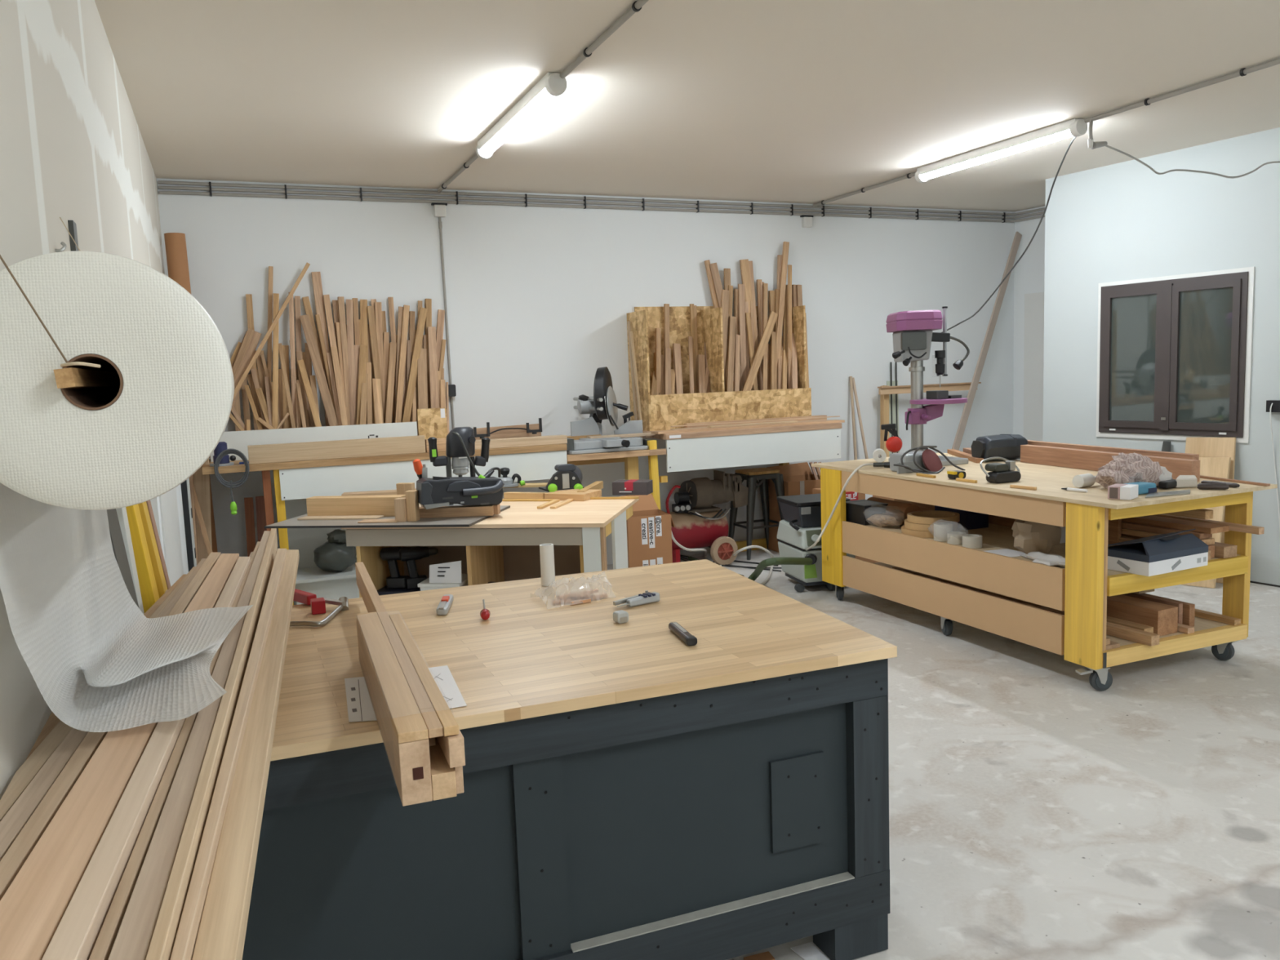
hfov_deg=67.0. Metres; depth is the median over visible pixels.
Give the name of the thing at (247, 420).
batten
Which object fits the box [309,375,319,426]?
batten
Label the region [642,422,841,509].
workbench
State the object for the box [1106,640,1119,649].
batten
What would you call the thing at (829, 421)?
board
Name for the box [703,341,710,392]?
batten
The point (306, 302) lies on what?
batten
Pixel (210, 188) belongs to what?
cable tray
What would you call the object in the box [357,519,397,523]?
board
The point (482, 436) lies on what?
clamp
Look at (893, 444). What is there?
ear cup
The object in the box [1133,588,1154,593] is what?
batten
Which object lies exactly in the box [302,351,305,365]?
batten
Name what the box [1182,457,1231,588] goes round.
plywood sheet
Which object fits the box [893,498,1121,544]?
board
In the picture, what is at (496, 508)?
upright block
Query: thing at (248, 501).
board
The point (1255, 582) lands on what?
trim
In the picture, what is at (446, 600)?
utility knife
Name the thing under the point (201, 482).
board
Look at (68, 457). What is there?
roll
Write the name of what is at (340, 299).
batten
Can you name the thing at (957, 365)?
lamp
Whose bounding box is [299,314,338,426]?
batten
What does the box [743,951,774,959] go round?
cardboard piece
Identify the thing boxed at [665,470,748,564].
air compressor
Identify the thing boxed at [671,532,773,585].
air hose
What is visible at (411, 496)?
upright block
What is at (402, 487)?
upright block
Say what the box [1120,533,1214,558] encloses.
batten
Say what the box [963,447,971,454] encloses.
rail
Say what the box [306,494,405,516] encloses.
beam
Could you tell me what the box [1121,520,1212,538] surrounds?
rail
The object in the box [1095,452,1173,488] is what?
pile
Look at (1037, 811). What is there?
floor
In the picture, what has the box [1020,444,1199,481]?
rail
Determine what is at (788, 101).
ceiling
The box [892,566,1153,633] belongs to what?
batten
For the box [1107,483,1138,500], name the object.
carton
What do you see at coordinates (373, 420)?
batten
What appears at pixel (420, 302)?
batten
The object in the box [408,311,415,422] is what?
batten
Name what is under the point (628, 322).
lath
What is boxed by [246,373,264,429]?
batten
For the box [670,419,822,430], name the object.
board
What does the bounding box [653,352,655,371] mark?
batten
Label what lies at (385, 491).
board
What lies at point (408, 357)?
batten
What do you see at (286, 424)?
batten
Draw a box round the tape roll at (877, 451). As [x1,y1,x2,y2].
[872,448,886,462]
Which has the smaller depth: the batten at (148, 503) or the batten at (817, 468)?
the batten at (148, 503)
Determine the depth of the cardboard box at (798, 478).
8.71 m
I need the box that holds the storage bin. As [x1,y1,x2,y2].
[417,560,467,591]
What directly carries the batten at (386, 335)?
on the rack at (432, 422)
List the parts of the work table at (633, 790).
panel, rail, rail, plate, panel, corner leg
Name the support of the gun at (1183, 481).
on the table at (1082, 630)
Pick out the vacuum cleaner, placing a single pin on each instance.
(801, 527)
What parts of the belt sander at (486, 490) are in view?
plate, handle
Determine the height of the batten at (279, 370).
0.622 m
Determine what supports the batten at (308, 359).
on the rack at (432, 422)
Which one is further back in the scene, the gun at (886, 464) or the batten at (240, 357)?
the batten at (240, 357)
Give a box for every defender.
[880,423,902,452]
[979,457,1021,483]
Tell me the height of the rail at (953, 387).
0.060 m
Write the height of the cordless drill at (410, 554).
0.243 m
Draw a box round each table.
[242,559,897,959]
[341,498,639,597]
[811,452,1277,690]
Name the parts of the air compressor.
handle, tank, motor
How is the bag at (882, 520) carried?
on the table at (1082, 630)
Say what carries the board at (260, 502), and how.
on the floor
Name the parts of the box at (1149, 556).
lid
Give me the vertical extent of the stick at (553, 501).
0.014 m
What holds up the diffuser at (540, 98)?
attached to the tube light at (551, 86)
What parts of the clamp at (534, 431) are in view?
rail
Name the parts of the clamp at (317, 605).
handle, rail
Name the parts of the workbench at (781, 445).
leg, panel, leg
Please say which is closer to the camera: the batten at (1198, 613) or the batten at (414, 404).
the batten at (1198, 613)
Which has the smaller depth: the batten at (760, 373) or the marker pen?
the marker pen
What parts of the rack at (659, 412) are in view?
panel, panel, panel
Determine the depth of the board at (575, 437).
7.59 m
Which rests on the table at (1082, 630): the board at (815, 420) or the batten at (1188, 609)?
the batten at (1188, 609)
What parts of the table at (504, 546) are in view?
panel, leg, post, leg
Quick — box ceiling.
[94,0,1279,211]
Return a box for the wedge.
[1161,440,1170,452]
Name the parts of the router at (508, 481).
knob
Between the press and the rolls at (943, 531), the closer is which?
the rolls at (943, 531)
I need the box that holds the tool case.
[376,585,420,595]
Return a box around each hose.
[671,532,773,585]
[688,555,744,576]
[747,557,812,581]
[805,463,873,550]
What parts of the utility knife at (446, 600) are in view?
blade rail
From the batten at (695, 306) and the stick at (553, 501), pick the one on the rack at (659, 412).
the batten at (695, 306)
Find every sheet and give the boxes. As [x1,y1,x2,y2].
[344,676,377,722]
[427,665,466,708]
[790,941,830,959]
[984,548,1026,557]
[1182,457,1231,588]
[1185,437,1235,583]
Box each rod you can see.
[889,361,893,453]
[895,362,897,453]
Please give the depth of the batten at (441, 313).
7.59 m
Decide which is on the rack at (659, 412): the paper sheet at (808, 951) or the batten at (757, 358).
the batten at (757, 358)
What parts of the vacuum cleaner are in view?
handle, plate, control panel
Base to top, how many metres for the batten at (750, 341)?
0.962 m
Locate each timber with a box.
[125,503,159,613]
[137,501,167,598]
[355,561,443,746]
[356,612,428,743]
[356,621,432,806]
[389,613,458,736]
[429,737,457,800]
[436,728,465,768]
[453,765,463,794]
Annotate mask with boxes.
[971,434,1027,461]
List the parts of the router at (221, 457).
knob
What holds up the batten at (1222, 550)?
on the table at (1082, 630)
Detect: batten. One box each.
[146,499,170,589]
[208,331,261,458]
[229,413,244,431]
[230,342,241,365]
[231,328,254,381]
[231,331,246,368]
[231,404,246,431]
[233,262,310,398]
[233,393,240,431]
[241,377,251,430]
[244,385,262,430]
[245,293,259,423]
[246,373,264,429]
[246,419,249,430]
[250,368,267,429]
[251,394,258,430]
[255,350,266,404]
[255,387,274,427]
[257,417,275,429]
[260,354,281,428]
[264,376,272,426]
[266,266,273,398]
[271,293,279,429]
[275,413,288,429]
[278,342,295,427]
[278,368,282,428]
[278,377,281,422]
[280,364,283,428]
[281,345,290,428]
[288,292,296,422]
[290,368,297,403]
[294,296,302,427]
[295,351,308,427]
[295,379,301,427]
[296,382,306,427]
[297,360,321,426]
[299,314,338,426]
[302,296,323,367]
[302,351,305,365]
[304,342,311,426]
[305,391,314,426]
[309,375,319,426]
[311,271,329,391]
[315,314,336,415]
[318,335,328,426]
[323,294,336,350]
[326,352,342,425]
[328,334,339,408]
[330,346,347,425]
[332,300,339,363]
[335,322,350,425]
[337,296,349,407]
[346,299,356,425]
[351,297,359,345]
[354,345,359,412]
[356,345,367,424]
[358,319,360,345]
[360,299,368,424]
[360,373,368,424]
[366,362,372,424]
[367,306,385,423]
[368,324,372,387]
[370,298,376,318]
[371,378,383,423]
[372,360,374,423]
[374,302,385,413]
[382,311,386,345]
[383,332,389,405]
[384,342,396,422]
[387,297,396,386]
[392,334,397,422]
[393,306,403,422]
[394,304,409,422]
[400,343,407,422]
[402,306,426,422]
[406,340,410,390]
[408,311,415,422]
[412,386,416,422]
[414,329,418,435]
[417,300,422,348]
[417,348,427,408]
[422,334,429,408]
[425,298,431,408]
[427,326,438,408]
[435,309,444,370]
[437,370,440,408]
[438,339,446,379]
[440,379,445,408]
[445,382,448,434]
[647,370,657,428]
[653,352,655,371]
[655,328,661,395]
[658,355,664,395]
[663,303,669,381]
[664,347,671,394]
[671,368,675,394]
[672,343,683,394]
[688,336,693,393]
[689,303,697,393]
[693,305,698,392]
[697,354,705,392]
[702,367,709,392]
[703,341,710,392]
[704,259,733,391]
[709,262,744,391]
[720,288,728,391]
[723,268,730,289]
[724,284,733,391]
[725,315,736,391]
[733,288,738,334]
[733,333,740,391]
[737,284,746,391]
[739,258,758,379]
[742,311,777,391]
[745,302,749,376]
[745,312,758,390]
[748,261,758,389]
[750,297,755,390]
[756,279,761,342]
[758,343,762,390]
[760,281,764,371]
[762,283,768,390]
[767,343,770,389]
[768,290,774,331]
[770,331,777,389]
[774,288,782,355]
[776,241,789,364]
[777,254,782,288]
[777,346,782,389]
[782,287,786,350]
[782,350,786,389]
[786,264,791,388]
[786,284,792,388]
[791,284,797,306]
[791,333,797,388]
[795,284,802,306]
[805,315,808,387]
[808,462,818,479]
[813,462,820,479]
[871,562,982,593]
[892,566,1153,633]
[920,575,1159,646]
[1064,580,1182,623]
[1106,637,1110,644]
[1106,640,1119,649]
[1118,535,1210,559]
[1120,527,1214,545]
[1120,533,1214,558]
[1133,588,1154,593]
[1140,592,1195,626]
[1153,513,1264,534]
[1177,622,1194,634]
[1194,608,1240,625]
[1211,542,1236,558]
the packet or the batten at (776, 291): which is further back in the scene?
the batten at (776, 291)
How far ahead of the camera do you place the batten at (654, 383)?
8.22 m
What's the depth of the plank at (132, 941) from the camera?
1.20 m
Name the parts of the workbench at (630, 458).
rail, leg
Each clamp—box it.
[289,588,348,626]
[413,458,427,506]
[473,422,489,438]
[525,417,542,434]
[622,411,634,423]
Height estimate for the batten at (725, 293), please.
1.171 m
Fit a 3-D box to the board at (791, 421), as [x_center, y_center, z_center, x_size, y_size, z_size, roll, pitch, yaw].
[0.935,-0.462,7.990,0.818,0.012,0.070,-5,7,-23]
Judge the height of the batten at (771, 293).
1.159 m
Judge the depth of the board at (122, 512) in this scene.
2.71 m
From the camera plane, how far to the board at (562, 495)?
6.19 m
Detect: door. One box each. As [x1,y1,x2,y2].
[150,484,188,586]
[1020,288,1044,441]
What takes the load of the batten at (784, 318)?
on the rack at (659, 412)
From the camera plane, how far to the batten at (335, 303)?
7.29 m
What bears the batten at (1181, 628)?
on the table at (1082, 630)
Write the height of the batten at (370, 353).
0.940 m
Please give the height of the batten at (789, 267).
1.386 m
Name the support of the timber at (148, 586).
on the floor
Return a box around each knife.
[435,594,453,615]
[613,590,660,606]
[668,622,697,645]
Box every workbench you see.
[202,443,567,604]
[566,448,666,495]
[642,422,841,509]
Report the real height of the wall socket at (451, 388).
0.095 m
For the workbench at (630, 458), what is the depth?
7.52 m
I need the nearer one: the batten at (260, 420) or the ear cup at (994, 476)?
the ear cup at (994, 476)
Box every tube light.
[475,72,567,159]
[915,118,1087,182]
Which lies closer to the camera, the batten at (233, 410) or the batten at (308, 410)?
the batten at (233, 410)
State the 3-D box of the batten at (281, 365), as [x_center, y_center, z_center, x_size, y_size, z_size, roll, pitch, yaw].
[-2.646,-0.534,7.194,0.042,0.660,0.098,0,7,16]
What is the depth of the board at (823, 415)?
8.25 m
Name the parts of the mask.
visor frame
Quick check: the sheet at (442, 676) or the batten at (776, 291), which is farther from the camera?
the batten at (776, 291)
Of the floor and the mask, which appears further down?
the floor
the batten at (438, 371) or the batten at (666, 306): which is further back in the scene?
the batten at (666, 306)
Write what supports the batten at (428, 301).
on the rack at (432, 422)
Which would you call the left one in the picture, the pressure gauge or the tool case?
the tool case
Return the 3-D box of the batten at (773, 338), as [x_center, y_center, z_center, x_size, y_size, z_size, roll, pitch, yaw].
[1.196,-0.931,8.651,0.058,0.798,0.268,-1,7,12]
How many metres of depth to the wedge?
7.30 m
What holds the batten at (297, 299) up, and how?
on the rack at (432, 422)
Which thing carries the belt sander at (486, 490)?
on the board at (450, 522)
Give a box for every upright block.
[394,497,407,521]
[395,482,414,494]
[404,489,419,521]
[493,503,500,514]
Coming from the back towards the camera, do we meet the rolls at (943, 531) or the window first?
the window
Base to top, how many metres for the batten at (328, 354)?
0.734 m
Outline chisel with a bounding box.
[1197,483,1228,489]
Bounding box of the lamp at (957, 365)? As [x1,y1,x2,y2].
[950,336,969,369]
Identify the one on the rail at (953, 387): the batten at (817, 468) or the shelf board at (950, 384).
the shelf board at (950, 384)
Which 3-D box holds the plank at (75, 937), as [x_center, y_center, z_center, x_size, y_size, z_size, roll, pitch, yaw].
[-0.848,0.395,1.835,0.034,0.070,2.556,-4,7,-18]
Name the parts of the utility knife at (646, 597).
blade, lever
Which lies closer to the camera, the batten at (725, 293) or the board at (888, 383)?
the batten at (725, 293)
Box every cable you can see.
[680,555,781,568]
[680,555,781,571]
[680,558,777,565]
[942,137,1075,333]
[1087,120,1279,178]
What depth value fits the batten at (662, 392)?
8.28 m
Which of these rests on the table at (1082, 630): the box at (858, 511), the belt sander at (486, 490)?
the box at (858, 511)
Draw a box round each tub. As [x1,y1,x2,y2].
[420,582,467,591]
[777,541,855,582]
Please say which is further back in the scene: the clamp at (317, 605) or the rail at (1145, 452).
the rail at (1145, 452)
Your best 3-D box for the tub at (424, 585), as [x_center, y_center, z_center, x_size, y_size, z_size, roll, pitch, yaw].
[-1.106,0.692,5.583,0.230,0.229,0.260,-1,6,10]
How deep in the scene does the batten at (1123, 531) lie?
5.33 m
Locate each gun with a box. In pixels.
[873,462,889,467]
[1175,475,1197,488]
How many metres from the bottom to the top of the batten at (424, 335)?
0.854 m
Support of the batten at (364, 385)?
in the rack at (432, 422)
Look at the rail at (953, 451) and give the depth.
6.87 m
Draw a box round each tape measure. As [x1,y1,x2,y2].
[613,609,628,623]
[946,470,965,479]
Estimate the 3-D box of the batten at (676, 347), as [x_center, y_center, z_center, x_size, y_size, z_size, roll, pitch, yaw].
[0.335,-0.823,8.339,0.067,0.712,0.215,-3,6,-4]
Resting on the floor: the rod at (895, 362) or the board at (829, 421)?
the rod at (895, 362)
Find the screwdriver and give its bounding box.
[480,599,490,619]
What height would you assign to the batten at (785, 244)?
1.596 m
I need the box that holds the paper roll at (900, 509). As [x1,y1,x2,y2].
[866,497,920,524]
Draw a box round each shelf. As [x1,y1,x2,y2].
[284,498,359,604]
[860,523,1239,576]
[875,562,1228,645]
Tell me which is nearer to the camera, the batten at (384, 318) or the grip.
the grip
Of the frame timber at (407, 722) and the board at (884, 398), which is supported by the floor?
the board at (884, 398)
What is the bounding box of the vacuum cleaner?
[777,493,855,592]
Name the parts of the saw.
extension rail, motor, slide rail, slide rail, pivot arm, saw blade, miter arm, drop rod, handle, miter knob, extension rail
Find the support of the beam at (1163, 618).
on the table at (1082, 630)
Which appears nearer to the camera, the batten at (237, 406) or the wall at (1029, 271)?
the batten at (237, 406)
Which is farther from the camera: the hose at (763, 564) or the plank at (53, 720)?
the hose at (763, 564)
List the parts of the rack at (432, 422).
panel, panel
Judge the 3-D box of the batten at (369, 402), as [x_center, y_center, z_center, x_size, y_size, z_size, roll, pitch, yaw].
[-2.049,-0.565,7.318,0.042,0.654,0.193,-3,6,-5]
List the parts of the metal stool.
leg, leg, seat, leg, leg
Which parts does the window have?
sash, pane, sash, pane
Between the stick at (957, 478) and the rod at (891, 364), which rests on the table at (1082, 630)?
the stick at (957, 478)
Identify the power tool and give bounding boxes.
[538,463,583,492]
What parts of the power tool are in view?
green knob, plate, plate, handle, scale plate, green knob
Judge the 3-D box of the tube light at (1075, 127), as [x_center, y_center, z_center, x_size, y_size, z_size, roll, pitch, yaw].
[2.456,-2.272,6.734,0.106,0.107,1.550,-5,7,-23]
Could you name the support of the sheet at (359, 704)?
on the work table at (633, 790)
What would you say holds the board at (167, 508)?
on the floor
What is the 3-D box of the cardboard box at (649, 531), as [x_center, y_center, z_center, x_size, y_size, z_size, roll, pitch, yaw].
[0.043,0.496,7.058,0.357,0.742,0.368,-4,7,-16]
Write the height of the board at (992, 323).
2.926 m
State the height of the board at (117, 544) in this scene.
1.496 m
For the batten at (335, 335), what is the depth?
7.30 m
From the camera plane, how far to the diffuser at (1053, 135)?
6.65 m
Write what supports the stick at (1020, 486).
on the table at (1082, 630)
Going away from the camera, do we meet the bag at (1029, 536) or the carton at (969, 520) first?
the bag at (1029, 536)
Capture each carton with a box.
[934,505,988,529]
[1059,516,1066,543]
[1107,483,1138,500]
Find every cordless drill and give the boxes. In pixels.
[379,546,408,588]
[399,546,438,588]
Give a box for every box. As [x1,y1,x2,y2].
[431,203,447,217]
[612,479,653,494]
[621,493,675,568]
[766,462,820,552]
[778,500,821,527]
[800,215,813,227]
[813,488,893,563]
[845,499,888,525]
[1107,528,1208,576]
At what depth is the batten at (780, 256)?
8.71 m
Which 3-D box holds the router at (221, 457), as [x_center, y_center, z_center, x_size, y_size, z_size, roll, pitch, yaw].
[-2.712,-0.016,6.399,0.241,0.475,0.201,-5,7,-23]
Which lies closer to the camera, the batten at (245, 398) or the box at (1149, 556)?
the box at (1149, 556)
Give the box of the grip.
[1158,479,1177,488]
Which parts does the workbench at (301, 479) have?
leg, leg, panel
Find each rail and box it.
[503,492,546,498]
[577,480,603,492]
[878,383,970,395]
[946,448,983,462]
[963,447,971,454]
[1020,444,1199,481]
[1026,440,1199,460]
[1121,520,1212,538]
[1162,508,1213,519]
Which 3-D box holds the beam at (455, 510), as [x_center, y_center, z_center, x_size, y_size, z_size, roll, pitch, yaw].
[-1.062,0.180,5.571,0.437,0.055,0.080,-2,6,1]
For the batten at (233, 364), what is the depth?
7.04 m
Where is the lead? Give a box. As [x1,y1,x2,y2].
[1269,403,1279,527]
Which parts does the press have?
feed handle, feed handle, crank arm, table arm, guard rod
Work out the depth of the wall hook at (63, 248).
2.31 m
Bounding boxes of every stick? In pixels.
[192,481,212,555]
[537,498,559,508]
[550,498,573,508]
[590,496,639,499]
[848,376,857,459]
[852,377,868,458]
[916,472,935,478]
[955,477,977,483]
[1009,484,1036,489]
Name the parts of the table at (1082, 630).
leg, edging coil, edging coil, edging coil, panel, panel, leg, corner post, rail, rail, rail, leg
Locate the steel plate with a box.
[1145,489,1190,497]
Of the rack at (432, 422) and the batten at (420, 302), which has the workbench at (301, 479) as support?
the rack at (432, 422)
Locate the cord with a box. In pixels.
[489,427,531,434]
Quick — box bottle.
[1072,473,1096,488]
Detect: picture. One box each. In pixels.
[1116,560,1129,571]
[1171,559,1181,570]
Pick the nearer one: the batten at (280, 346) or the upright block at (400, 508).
the upright block at (400, 508)
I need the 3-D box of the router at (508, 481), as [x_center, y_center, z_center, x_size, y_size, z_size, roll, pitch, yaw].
[-0.947,-0.023,6.988,0.207,0.137,0.168,-5,7,-23]
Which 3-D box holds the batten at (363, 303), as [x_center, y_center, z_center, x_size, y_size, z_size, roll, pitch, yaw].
[-2.107,-0.813,7.403,0.046,1.129,0.121,3,8,38]
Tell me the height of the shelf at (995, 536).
0.018 m
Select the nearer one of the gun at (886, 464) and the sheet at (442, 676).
the sheet at (442, 676)
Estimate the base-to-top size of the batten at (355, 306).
1.138 m
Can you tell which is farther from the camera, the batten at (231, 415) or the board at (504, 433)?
the board at (504, 433)
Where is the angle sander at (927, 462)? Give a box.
[889,445,965,474]
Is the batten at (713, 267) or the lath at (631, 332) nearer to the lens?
the lath at (631, 332)
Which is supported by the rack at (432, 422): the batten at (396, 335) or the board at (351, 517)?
the batten at (396, 335)
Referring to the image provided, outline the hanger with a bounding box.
[0,217,119,388]
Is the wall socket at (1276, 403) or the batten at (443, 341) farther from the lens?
the batten at (443, 341)
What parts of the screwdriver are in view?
handle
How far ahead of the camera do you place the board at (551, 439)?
7.13 m
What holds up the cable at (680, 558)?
on the floor
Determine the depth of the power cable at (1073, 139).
6.63 m
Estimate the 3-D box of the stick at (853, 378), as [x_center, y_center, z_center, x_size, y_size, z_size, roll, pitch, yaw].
[2.144,-0.206,9.133,0.025,1.524,0.329,-7,8,-40]
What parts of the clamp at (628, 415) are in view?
arm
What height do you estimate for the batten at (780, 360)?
0.673 m
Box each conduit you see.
[437,0,648,192]
[438,217,454,429]
[813,57,1279,207]
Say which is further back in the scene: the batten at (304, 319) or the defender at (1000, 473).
the batten at (304, 319)
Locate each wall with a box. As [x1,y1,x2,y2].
[0,0,164,799]
[155,177,1014,564]
[1013,205,1044,460]
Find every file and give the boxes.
[1200,480,1211,483]
[1210,480,1239,487]
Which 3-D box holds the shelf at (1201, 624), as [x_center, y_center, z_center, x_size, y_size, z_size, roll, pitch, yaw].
[2.256,0.707,6.011,1.047,0.018,2.324,-5,7,-23]
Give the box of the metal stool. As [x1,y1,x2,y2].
[728,467,784,559]
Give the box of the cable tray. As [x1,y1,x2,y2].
[157,180,1044,222]
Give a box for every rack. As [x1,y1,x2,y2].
[210,407,447,462]
[626,305,811,431]
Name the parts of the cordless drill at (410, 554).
motor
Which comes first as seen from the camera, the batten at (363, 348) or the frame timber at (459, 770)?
the frame timber at (459, 770)
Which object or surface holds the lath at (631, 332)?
on the workbench at (781, 445)
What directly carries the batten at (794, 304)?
on the rack at (659, 412)
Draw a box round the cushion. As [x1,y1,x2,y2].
[984,462,1008,471]
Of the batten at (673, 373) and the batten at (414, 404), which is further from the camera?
the batten at (673, 373)
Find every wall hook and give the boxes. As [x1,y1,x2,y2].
[54,241,66,252]
[67,220,79,251]
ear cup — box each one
[885,436,902,452]
[986,470,1021,483]
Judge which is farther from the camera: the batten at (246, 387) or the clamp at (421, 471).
the batten at (246, 387)
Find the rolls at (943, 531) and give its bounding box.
[933,522,982,548]
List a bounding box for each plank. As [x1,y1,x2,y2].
[0,551,221,900]
[0,553,239,959]
[0,558,206,861]
[0,566,195,821]
[25,573,186,760]
[41,556,250,959]
[88,541,260,959]
[107,530,270,959]
[145,528,277,959]
[169,548,287,959]
[191,549,299,959]
[735,537,767,551]
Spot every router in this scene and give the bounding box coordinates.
[209,441,249,515]
[427,426,490,506]
[498,467,524,487]
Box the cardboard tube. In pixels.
[164,232,217,551]
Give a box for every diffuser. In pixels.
[480,88,555,156]
[920,129,1072,180]
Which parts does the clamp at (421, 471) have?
frame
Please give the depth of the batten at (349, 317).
7.30 m
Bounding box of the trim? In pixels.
[1249,580,1279,587]
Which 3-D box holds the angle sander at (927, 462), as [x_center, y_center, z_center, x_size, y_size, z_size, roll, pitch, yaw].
[1.785,-0.125,6.145,0.509,0.187,0.316,-5,7,-23]
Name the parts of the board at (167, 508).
panel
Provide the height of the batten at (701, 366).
0.613 m
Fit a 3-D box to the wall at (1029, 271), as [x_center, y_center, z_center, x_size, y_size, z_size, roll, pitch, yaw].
[4.280,-1.108,9.309,0.100,3.125,1.600,-6,7,-29]
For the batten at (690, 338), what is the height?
0.769 m
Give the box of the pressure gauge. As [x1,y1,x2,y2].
[671,502,691,513]
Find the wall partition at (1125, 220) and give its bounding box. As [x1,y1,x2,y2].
[1043,127,1279,585]
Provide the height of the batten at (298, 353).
0.748 m
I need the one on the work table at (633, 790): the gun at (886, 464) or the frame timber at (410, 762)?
the frame timber at (410, 762)
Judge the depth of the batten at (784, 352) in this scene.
8.67 m
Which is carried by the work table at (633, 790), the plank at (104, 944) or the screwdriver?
the screwdriver
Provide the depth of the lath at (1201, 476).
5.11 m
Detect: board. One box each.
[106,508,138,607]
[115,506,144,613]
[189,474,199,564]
[193,457,212,562]
[244,497,255,556]
[247,435,425,464]
[255,496,266,541]
[264,505,510,528]
[297,515,383,519]
[341,488,416,495]
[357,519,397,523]
[425,438,446,452]
[475,423,541,439]
[475,435,567,449]
[502,482,547,488]
[544,489,601,501]
[567,434,600,439]
[586,432,655,438]
[651,419,844,434]
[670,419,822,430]
[671,415,839,426]
[684,414,826,427]
[706,420,797,427]
[877,382,981,388]
[880,385,888,457]
[886,380,899,457]
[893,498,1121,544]
[951,231,1022,450]
[1121,515,1229,533]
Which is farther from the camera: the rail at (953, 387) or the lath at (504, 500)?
the rail at (953, 387)
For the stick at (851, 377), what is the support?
on the floor
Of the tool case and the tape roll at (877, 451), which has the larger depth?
the tape roll at (877, 451)
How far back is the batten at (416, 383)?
7.56 m
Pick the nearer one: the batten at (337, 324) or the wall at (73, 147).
the wall at (73, 147)
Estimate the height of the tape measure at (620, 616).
0.034 m
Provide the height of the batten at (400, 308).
1.073 m
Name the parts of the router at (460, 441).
handle, handle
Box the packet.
[1123,481,1156,494]
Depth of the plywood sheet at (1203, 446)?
6.98 m
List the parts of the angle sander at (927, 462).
plate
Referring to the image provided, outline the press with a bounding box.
[885,306,969,466]
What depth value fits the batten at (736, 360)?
8.46 m
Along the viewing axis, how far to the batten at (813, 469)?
8.80 m
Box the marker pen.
[1061,487,1087,492]
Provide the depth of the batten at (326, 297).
7.23 m
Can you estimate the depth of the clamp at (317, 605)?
3.21 m
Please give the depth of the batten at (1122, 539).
5.41 m
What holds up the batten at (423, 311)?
in the rack at (432, 422)
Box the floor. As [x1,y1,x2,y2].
[607,548,1279,959]
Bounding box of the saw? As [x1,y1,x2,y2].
[564,366,657,454]
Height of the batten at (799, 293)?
1.209 m
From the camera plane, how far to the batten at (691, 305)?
8.43 m
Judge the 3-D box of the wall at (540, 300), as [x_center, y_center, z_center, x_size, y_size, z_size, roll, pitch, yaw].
[0.992,-0.933,8.820,9.657,3.125,0.100,-5,7,-23]
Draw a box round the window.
[1096,266,1254,443]
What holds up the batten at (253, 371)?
in the rack at (432, 422)
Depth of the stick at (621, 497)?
6.16 m
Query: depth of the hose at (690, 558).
8.33 m
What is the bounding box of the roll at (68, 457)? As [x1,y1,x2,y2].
[0,250,253,732]
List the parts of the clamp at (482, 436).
rail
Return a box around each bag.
[313,528,356,572]
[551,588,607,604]
[866,512,902,527]
[1011,519,1061,554]
[1019,551,1065,568]
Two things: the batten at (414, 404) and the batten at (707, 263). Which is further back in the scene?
the batten at (707, 263)
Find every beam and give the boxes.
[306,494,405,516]
[419,505,493,518]
[1064,582,1177,635]
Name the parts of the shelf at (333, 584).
shelf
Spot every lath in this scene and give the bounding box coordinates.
[502,498,555,501]
[626,320,637,420]
[629,330,643,437]
[1200,475,1270,486]
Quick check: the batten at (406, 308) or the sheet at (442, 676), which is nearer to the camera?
the sheet at (442, 676)
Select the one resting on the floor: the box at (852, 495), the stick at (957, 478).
the box at (852, 495)
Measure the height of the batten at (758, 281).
1.256 m
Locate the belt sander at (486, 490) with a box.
[416,466,504,509]
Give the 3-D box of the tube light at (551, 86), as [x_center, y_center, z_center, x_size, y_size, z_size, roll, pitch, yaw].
[-0.696,-2.010,5.418,0.106,0.107,1.510,-5,7,-23]
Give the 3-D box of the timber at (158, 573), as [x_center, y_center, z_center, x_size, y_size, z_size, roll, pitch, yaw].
[-1.523,0.604,3.174,0.241,1.500,0.120,-5,7,-23]
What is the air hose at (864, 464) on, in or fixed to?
hanging from the table at (1082, 630)
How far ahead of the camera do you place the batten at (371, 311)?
7.37 m
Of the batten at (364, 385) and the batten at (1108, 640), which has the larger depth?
the batten at (364, 385)
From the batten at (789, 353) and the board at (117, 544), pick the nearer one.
the board at (117, 544)
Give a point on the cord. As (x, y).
(504, 428)
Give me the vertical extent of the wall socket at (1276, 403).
0.080 m
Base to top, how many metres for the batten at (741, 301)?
1.218 m
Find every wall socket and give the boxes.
[448,384,456,396]
[1266,400,1279,412]
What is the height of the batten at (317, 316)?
1.018 m
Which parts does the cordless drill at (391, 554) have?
motor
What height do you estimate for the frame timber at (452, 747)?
0.054 m
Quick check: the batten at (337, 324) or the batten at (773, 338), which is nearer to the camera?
the batten at (337, 324)

